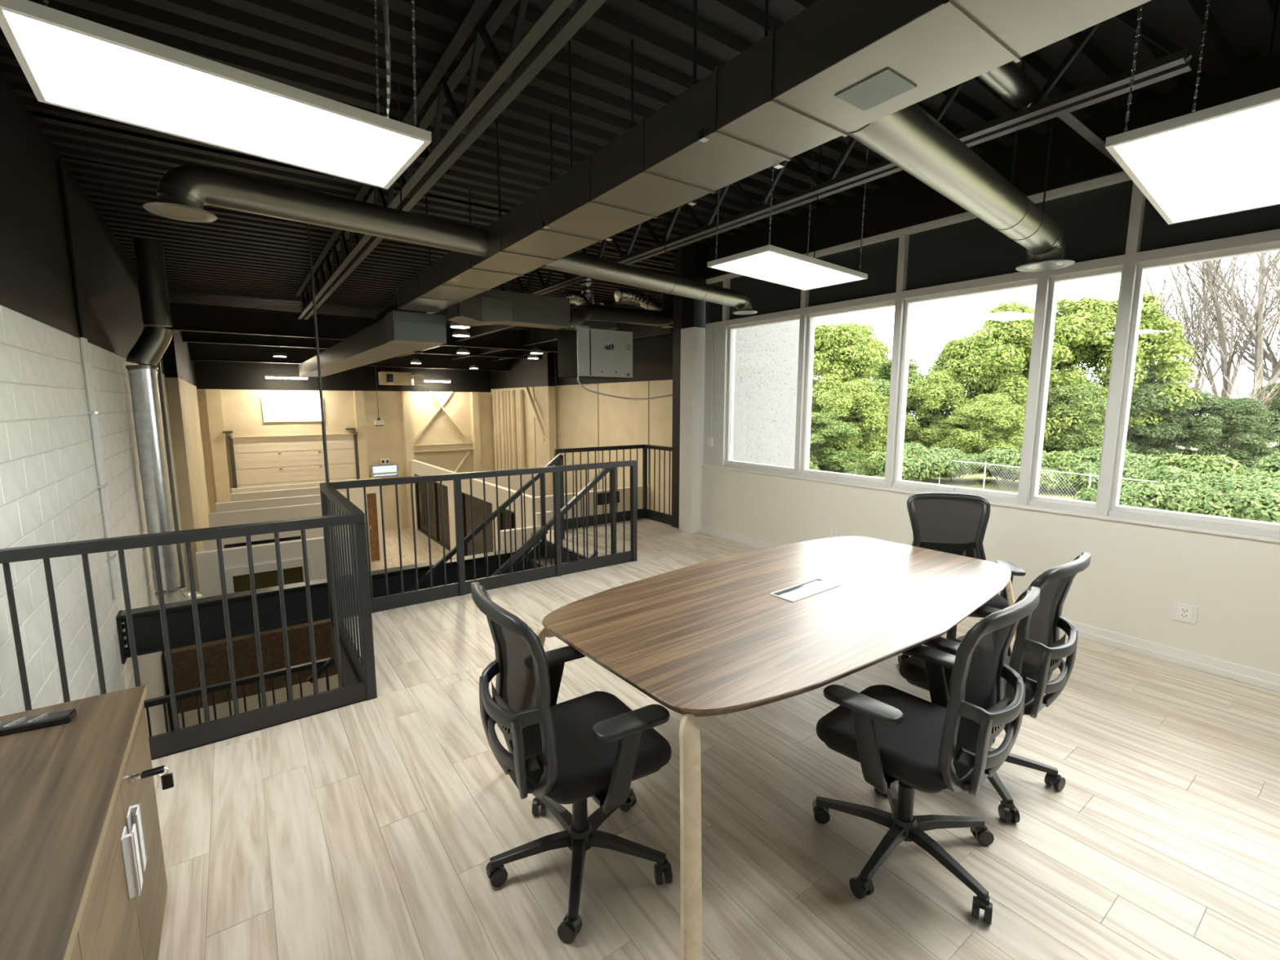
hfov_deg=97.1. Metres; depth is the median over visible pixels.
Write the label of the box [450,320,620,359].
hall purlin
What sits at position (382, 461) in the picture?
emergency light
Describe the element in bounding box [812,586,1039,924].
office chair
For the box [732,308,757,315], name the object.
diffuser
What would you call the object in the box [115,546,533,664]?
steel beam
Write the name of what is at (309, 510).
wall partition
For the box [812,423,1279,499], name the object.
ground
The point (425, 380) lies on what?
tube light
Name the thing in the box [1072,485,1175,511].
leafy shrub
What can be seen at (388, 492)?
door
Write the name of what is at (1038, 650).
office chair
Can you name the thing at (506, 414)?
curtain
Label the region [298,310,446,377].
duct
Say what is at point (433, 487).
window
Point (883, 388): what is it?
leafy tree
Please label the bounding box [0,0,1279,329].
ceiling
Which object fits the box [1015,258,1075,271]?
diffuser
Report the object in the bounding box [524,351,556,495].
steel column
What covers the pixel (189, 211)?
diffuser
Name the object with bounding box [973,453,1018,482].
leafy shrub
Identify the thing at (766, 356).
wall
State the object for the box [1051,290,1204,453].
leafy tree
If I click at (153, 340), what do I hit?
duct
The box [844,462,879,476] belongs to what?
leafy shrub
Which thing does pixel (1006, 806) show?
hood
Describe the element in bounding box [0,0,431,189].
led panel light
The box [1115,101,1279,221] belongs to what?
diffuser
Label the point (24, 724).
remote control
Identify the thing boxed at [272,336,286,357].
lamp
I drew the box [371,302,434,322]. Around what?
hall purlin
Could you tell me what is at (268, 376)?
tube light
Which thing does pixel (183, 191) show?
duct
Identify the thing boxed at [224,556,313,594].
window
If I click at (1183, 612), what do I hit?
wall outlet
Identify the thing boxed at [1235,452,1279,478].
leafy shrub
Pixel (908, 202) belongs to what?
wall
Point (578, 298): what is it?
duct
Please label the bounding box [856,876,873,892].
hood
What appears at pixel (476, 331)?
hall purlin
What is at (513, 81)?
joist
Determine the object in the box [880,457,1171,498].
fence
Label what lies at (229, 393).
wall
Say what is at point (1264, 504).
leafy shrub
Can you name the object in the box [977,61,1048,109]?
duct
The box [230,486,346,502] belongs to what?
wall partition
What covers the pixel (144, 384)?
galvanised riser
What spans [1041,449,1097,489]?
leafy shrub
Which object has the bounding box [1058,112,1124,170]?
bridging angle
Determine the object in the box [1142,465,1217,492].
leafy shrub
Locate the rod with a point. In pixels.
(323, 427)
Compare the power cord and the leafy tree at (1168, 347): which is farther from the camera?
the leafy tree at (1168, 347)
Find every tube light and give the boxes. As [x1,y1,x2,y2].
[264,364,308,379]
[392,369,451,382]
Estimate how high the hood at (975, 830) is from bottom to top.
0.044 m
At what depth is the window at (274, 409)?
17.79 m
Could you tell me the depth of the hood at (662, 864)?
2.00 m
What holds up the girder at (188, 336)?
attached to the wall at (50, 491)
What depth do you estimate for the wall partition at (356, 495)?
15.47 m
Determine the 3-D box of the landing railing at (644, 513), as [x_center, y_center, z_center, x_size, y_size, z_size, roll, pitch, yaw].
[-0.315,0.114,7.629,1.485,1.086,0.719,-6,10,-35]
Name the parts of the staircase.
rail, post, handrail, post, rail, post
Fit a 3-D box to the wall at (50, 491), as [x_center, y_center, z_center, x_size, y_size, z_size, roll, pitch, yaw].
[-5.548,0.376,6.219,0.380,6.450,25.600,-6,10,-35]
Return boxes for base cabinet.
[0,684,167,959]
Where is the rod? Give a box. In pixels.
[306,223,329,482]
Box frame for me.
[413,391,481,472]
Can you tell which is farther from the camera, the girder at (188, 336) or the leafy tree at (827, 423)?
the leafy tree at (827, 423)
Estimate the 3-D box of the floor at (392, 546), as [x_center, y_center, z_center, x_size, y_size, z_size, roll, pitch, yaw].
[-2.013,3.259,9.302,9.430,0.100,25.800,-6,10,-35]
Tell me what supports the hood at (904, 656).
attached to the office chair at (954, 523)
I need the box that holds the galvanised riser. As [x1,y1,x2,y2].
[127,368,202,604]
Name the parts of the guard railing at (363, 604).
rail, kick plate, post, rail, kick plate, post, post, rail, kick plate, post, post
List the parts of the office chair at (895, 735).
arm, arm post, arm, seat, arm, arm post, arm, arm, yoke arm, frame, yoke arm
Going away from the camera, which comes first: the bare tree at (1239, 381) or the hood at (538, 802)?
the hood at (538, 802)
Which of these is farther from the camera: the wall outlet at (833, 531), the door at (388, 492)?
the door at (388, 492)
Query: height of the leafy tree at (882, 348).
11.503 m
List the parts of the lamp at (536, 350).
stem, lamp shade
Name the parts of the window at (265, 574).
frame, pane, frame, pane, frame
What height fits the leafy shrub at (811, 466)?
0.946 m
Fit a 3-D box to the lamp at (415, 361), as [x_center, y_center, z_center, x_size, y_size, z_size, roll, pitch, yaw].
[-6.101,-3.598,15.342,0.280,0.850,0.280,-6,10,-35]
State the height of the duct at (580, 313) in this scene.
1.004 m
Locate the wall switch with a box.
[707,328,713,446]
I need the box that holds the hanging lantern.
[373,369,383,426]
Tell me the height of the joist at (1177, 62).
0.410 m
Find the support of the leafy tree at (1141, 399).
on the ground
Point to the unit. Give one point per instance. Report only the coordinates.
(593, 353)
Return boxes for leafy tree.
[808,412,867,472]
[810,321,887,457]
[812,378,889,468]
[813,321,892,417]
[836,377,890,457]
[875,357,937,444]
[903,368,972,448]
[915,334,1026,453]
[930,393,1025,471]
[939,300,1095,451]
[1008,295,1138,452]
[1018,382,1107,454]
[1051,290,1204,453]
[1095,364,1182,457]
[1127,386,1232,457]
[1174,395,1279,466]
[1223,382,1279,467]
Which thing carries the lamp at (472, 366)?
hanging from the ceiling
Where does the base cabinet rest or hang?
on the floor at (371, 829)
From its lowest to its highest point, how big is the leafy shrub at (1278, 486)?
2.006 m
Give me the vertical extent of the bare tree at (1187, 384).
7.727 m
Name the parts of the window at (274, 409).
pane, pane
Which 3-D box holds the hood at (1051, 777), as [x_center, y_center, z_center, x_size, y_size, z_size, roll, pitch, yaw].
[1.827,1.312,2.495,0.044,0.044,0.036,-4,9,-26]
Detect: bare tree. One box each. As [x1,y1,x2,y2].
[1106,252,1279,444]
[1115,255,1260,385]
[1145,257,1256,449]
[1170,363,1219,441]
[1177,250,1279,384]
[1198,250,1279,461]
[1213,358,1279,453]
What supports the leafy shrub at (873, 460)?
on the ground
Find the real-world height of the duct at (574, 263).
1.039 m
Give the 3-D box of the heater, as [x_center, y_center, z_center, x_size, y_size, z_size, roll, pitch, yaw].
[-8.050,-3.420,19.098,1.350,0.420,0.520,-6,10,-35]
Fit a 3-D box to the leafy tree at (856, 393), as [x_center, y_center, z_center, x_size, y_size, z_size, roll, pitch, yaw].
[13.827,-3.456,37.150,6.085,6.305,5.208,0,8,3]
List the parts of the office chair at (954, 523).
frame, arm, seat, arm post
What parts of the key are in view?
key blade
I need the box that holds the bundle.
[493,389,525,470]
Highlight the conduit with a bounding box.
[56,161,120,599]
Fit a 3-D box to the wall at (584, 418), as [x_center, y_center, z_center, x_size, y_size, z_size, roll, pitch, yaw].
[-1.375,-0.959,15.974,0.210,6.450,14.480,-6,10,-35]
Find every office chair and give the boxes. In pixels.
[471,582,672,943]
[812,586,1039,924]
[897,492,1026,664]
[898,551,1091,822]
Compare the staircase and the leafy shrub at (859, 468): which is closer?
the staircase
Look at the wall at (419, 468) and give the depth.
13.74 m
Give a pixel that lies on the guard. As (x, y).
(163, 700)
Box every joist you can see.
[295,0,606,319]
[496,12,1192,294]
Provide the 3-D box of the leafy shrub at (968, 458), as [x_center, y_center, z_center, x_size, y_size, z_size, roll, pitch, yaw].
[17.375,-0.763,31.215,3.245,1.750,3.332,-2,8,-14]
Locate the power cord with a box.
[577,376,672,399]
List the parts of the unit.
panel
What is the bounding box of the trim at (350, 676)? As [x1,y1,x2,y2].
[151,529,586,760]
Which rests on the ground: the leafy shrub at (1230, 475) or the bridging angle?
the leafy shrub at (1230, 475)
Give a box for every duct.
[125,237,173,370]
[142,80,488,256]
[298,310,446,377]
[396,0,1151,312]
[446,288,570,328]
[541,212,757,315]
[556,289,590,305]
[564,253,673,330]
[580,277,594,303]
[600,300,640,308]
[613,288,672,328]
[848,55,1075,271]
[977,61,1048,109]
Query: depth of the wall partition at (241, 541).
9.10 m
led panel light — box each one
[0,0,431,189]
[706,144,868,290]
[1105,0,1279,224]
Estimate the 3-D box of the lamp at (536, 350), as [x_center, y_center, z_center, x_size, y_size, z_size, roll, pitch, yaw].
[-2.244,-3.172,12.231,0.280,0.850,0.280,-6,10,-35]
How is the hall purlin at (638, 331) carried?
attached to the girder at (188, 336)
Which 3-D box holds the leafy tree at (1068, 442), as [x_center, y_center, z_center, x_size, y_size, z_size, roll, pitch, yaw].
[28.297,-3.316,37.026,4.851,6.054,5.465,-4,9,-25]
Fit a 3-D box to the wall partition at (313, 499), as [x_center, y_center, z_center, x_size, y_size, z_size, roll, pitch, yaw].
[-7.517,1.588,12.116,2.350,2.450,0.120,-6,10,-35]
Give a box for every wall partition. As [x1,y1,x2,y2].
[195,533,351,597]
[203,524,348,551]
[208,502,349,533]
[214,492,346,512]
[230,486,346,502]
[231,477,386,562]
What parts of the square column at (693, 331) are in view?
casing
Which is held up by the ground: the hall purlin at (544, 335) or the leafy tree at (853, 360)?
the leafy tree at (853, 360)
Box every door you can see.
[222,427,359,488]
[366,493,379,561]
[370,471,404,530]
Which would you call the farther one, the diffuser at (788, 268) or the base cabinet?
the diffuser at (788, 268)
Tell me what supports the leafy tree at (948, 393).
on the ground
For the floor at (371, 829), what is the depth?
2.22 m
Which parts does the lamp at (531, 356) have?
lamp shade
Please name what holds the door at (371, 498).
in the wall partition at (356, 495)
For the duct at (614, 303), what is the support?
attached to the duct at (628, 295)
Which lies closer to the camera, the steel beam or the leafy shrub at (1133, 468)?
the steel beam
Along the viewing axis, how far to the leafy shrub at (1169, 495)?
17.97 m
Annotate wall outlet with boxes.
[829,525,839,537]
[1171,601,1198,624]
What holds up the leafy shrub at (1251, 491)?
on the ground
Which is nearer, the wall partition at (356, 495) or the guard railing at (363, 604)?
the guard railing at (363, 604)
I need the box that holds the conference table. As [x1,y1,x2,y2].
[502,536,1016,959]
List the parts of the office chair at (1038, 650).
arm post, seat, arm, arm post, arm, yoke arm, frame, yoke arm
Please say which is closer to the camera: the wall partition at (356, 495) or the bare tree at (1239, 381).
the wall partition at (356, 495)
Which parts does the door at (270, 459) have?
panel, panel, panel, panel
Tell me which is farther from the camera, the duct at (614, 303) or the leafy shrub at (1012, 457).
the leafy shrub at (1012, 457)
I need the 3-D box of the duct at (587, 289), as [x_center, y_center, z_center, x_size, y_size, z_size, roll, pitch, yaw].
[-0.693,-2.506,7.531,0.190,0.596,0.174,-6,10,-35]
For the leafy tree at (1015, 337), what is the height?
11.792 m
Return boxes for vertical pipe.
[155,361,185,588]
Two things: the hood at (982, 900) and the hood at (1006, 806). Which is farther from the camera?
the hood at (1006, 806)
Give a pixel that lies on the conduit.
(92, 411)
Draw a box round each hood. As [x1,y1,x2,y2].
[485,862,500,878]
[535,796,541,805]
[564,914,582,933]
[630,791,635,802]
[656,857,668,872]
[812,800,824,812]
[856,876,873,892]
[901,653,909,660]
[971,826,987,835]
[976,894,989,910]
[1000,800,1015,813]
[1046,773,1061,782]
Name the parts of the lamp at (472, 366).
lamp shade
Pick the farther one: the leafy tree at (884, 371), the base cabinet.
the leafy tree at (884, 371)
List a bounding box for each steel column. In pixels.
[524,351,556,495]
[671,250,683,528]
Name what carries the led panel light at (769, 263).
hanging from the ceiling
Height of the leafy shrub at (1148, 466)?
1.671 m
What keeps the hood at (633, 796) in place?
attached to the office chair at (593, 744)
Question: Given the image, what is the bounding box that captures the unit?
[557,272,632,378]
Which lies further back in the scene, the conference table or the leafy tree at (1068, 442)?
the leafy tree at (1068, 442)
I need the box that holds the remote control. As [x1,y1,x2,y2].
[0,708,76,735]
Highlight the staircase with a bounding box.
[307,453,616,690]
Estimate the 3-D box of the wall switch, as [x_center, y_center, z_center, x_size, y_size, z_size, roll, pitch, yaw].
[0.888,-1.147,7.037,0.036,1.455,0.070,-6,10,-35]
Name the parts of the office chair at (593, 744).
yoke arm, frame, yoke arm, arm, arm, arm post, arm, seat, arm, arm post, arm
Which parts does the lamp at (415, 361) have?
lamp shade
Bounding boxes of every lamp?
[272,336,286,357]
[410,351,421,364]
[449,321,470,328]
[452,328,470,337]
[456,337,470,353]
[469,360,478,368]
[527,327,538,359]
[530,327,542,354]
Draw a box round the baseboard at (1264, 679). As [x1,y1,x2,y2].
[699,524,1279,692]
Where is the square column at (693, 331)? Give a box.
[679,244,706,533]
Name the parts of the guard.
rail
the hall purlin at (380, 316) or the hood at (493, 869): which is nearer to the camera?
the hood at (493, 869)
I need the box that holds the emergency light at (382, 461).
[379,458,389,464]
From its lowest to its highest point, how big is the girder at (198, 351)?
0.470 m
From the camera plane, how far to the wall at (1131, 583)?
3.98 m
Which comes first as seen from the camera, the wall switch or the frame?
the wall switch
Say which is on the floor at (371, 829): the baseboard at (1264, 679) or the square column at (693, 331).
the square column at (693, 331)
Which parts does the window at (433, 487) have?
frame, pane, frame, pane, frame, pane, frame, pane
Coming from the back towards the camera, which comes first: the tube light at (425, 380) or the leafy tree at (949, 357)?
the leafy tree at (949, 357)
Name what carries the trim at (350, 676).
on the floor at (371, 829)
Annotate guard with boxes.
[143,657,344,737]
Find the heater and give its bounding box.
[377,371,424,385]
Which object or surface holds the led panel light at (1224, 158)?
hanging from the ceiling
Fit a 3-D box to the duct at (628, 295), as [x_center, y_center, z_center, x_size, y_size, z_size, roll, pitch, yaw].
[0.079,-2.471,8.134,0.990,0.482,0.216,-6,10,-35]
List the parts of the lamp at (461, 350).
lamp shade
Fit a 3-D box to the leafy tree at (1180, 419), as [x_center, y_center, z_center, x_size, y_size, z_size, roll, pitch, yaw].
[36.136,-3.365,37.972,5.350,5.887,5.268,6,10,39]
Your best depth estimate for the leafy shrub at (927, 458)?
29.33 m
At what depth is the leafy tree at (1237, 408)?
35.77 m
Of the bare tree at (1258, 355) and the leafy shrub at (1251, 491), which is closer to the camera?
the leafy shrub at (1251, 491)
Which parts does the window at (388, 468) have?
pane, pane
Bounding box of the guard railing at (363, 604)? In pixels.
[0,460,636,759]
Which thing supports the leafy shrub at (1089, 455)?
on the ground
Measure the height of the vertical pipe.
3.500 m
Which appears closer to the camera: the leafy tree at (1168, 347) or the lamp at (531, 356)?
the lamp at (531, 356)
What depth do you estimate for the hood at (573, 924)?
1.78 m
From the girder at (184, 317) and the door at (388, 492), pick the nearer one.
the girder at (184, 317)
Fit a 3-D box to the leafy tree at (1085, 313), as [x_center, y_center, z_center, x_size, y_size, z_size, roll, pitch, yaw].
[31.120,-7.055,41.420,8.981,12.528,9.168,4,9,29]
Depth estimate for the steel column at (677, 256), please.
7.47 m
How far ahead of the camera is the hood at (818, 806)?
2.29 m
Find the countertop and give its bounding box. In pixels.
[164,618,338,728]
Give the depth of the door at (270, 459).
17.93 m
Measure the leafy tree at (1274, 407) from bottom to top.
6.462 m
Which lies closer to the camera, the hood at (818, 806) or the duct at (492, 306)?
the hood at (818, 806)
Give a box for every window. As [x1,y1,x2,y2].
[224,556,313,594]
[261,396,324,422]
[370,463,398,477]
[414,474,514,555]
[702,171,1279,542]
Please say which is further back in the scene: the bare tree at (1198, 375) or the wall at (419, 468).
the bare tree at (1198, 375)
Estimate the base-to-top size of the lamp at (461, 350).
0.850 m
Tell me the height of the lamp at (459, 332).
0.850 m
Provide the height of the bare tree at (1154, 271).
19.204 m
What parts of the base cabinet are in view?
door, door, handle, handle, door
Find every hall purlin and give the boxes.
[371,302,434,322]
[395,323,517,357]
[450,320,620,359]
[488,322,672,361]
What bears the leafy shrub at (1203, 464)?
on the ground
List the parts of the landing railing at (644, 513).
post, rail, kick plate, post, rail, kick plate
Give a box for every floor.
[151,518,1279,959]
[368,527,456,570]
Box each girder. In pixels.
[161,302,557,352]
[182,330,542,359]
[188,342,509,371]
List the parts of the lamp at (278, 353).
lamp shade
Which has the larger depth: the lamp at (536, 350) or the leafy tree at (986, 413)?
the leafy tree at (986, 413)
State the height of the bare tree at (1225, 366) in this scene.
23.232 m
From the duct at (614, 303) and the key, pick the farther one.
the duct at (614, 303)
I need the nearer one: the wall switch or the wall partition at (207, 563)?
the wall switch
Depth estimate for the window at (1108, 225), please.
4.34 m
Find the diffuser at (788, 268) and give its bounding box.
[713,251,860,288]
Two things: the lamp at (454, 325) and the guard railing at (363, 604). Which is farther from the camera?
the lamp at (454, 325)
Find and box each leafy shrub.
[808,461,819,470]
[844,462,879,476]
[863,448,932,481]
[875,441,965,481]
[933,449,982,481]
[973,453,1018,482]
[978,447,1067,490]
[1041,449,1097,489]
[1054,446,1155,487]
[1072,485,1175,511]
[1080,454,1169,490]
[1120,480,1235,517]
[1121,466,1152,484]
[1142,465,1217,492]
[1148,452,1274,477]
[1169,474,1279,523]
[1204,470,1279,491]
[1228,495,1279,523]
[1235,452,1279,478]
[1262,477,1279,490]
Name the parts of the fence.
rail, post, rail, post, rail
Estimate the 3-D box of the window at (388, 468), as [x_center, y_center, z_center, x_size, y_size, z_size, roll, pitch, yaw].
[-8.845,-0.323,19.592,0.840,0.410,0.080,-6,10,-35]
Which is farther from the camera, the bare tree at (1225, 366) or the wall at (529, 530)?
the bare tree at (1225, 366)
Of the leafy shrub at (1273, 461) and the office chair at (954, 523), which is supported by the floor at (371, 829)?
the office chair at (954, 523)
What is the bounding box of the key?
[133,765,173,790]
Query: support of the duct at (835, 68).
hanging from the ceiling
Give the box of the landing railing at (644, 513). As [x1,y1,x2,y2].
[554,444,671,529]
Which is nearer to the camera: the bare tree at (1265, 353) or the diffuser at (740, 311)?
the diffuser at (740, 311)
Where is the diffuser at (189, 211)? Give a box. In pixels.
[142,201,217,222]
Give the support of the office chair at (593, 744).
on the floor at (371, 829)
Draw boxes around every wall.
[0,68,209,737]
[193,360,493,528]
[410,459,648,555]
[490,327,672,515]
[500,511,553,550]
[700,52,1279,279]
[700,465,1279,675]
[705,301,799,467]
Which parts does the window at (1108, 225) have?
jamb panel, spandrel panel, pane frame, spandrel panel, pane frame, spandrel panel, head rail, pane frame, sill rail, spandrel panel, pane frame, pane frame, spandrel panel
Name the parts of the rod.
rod, rod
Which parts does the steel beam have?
plate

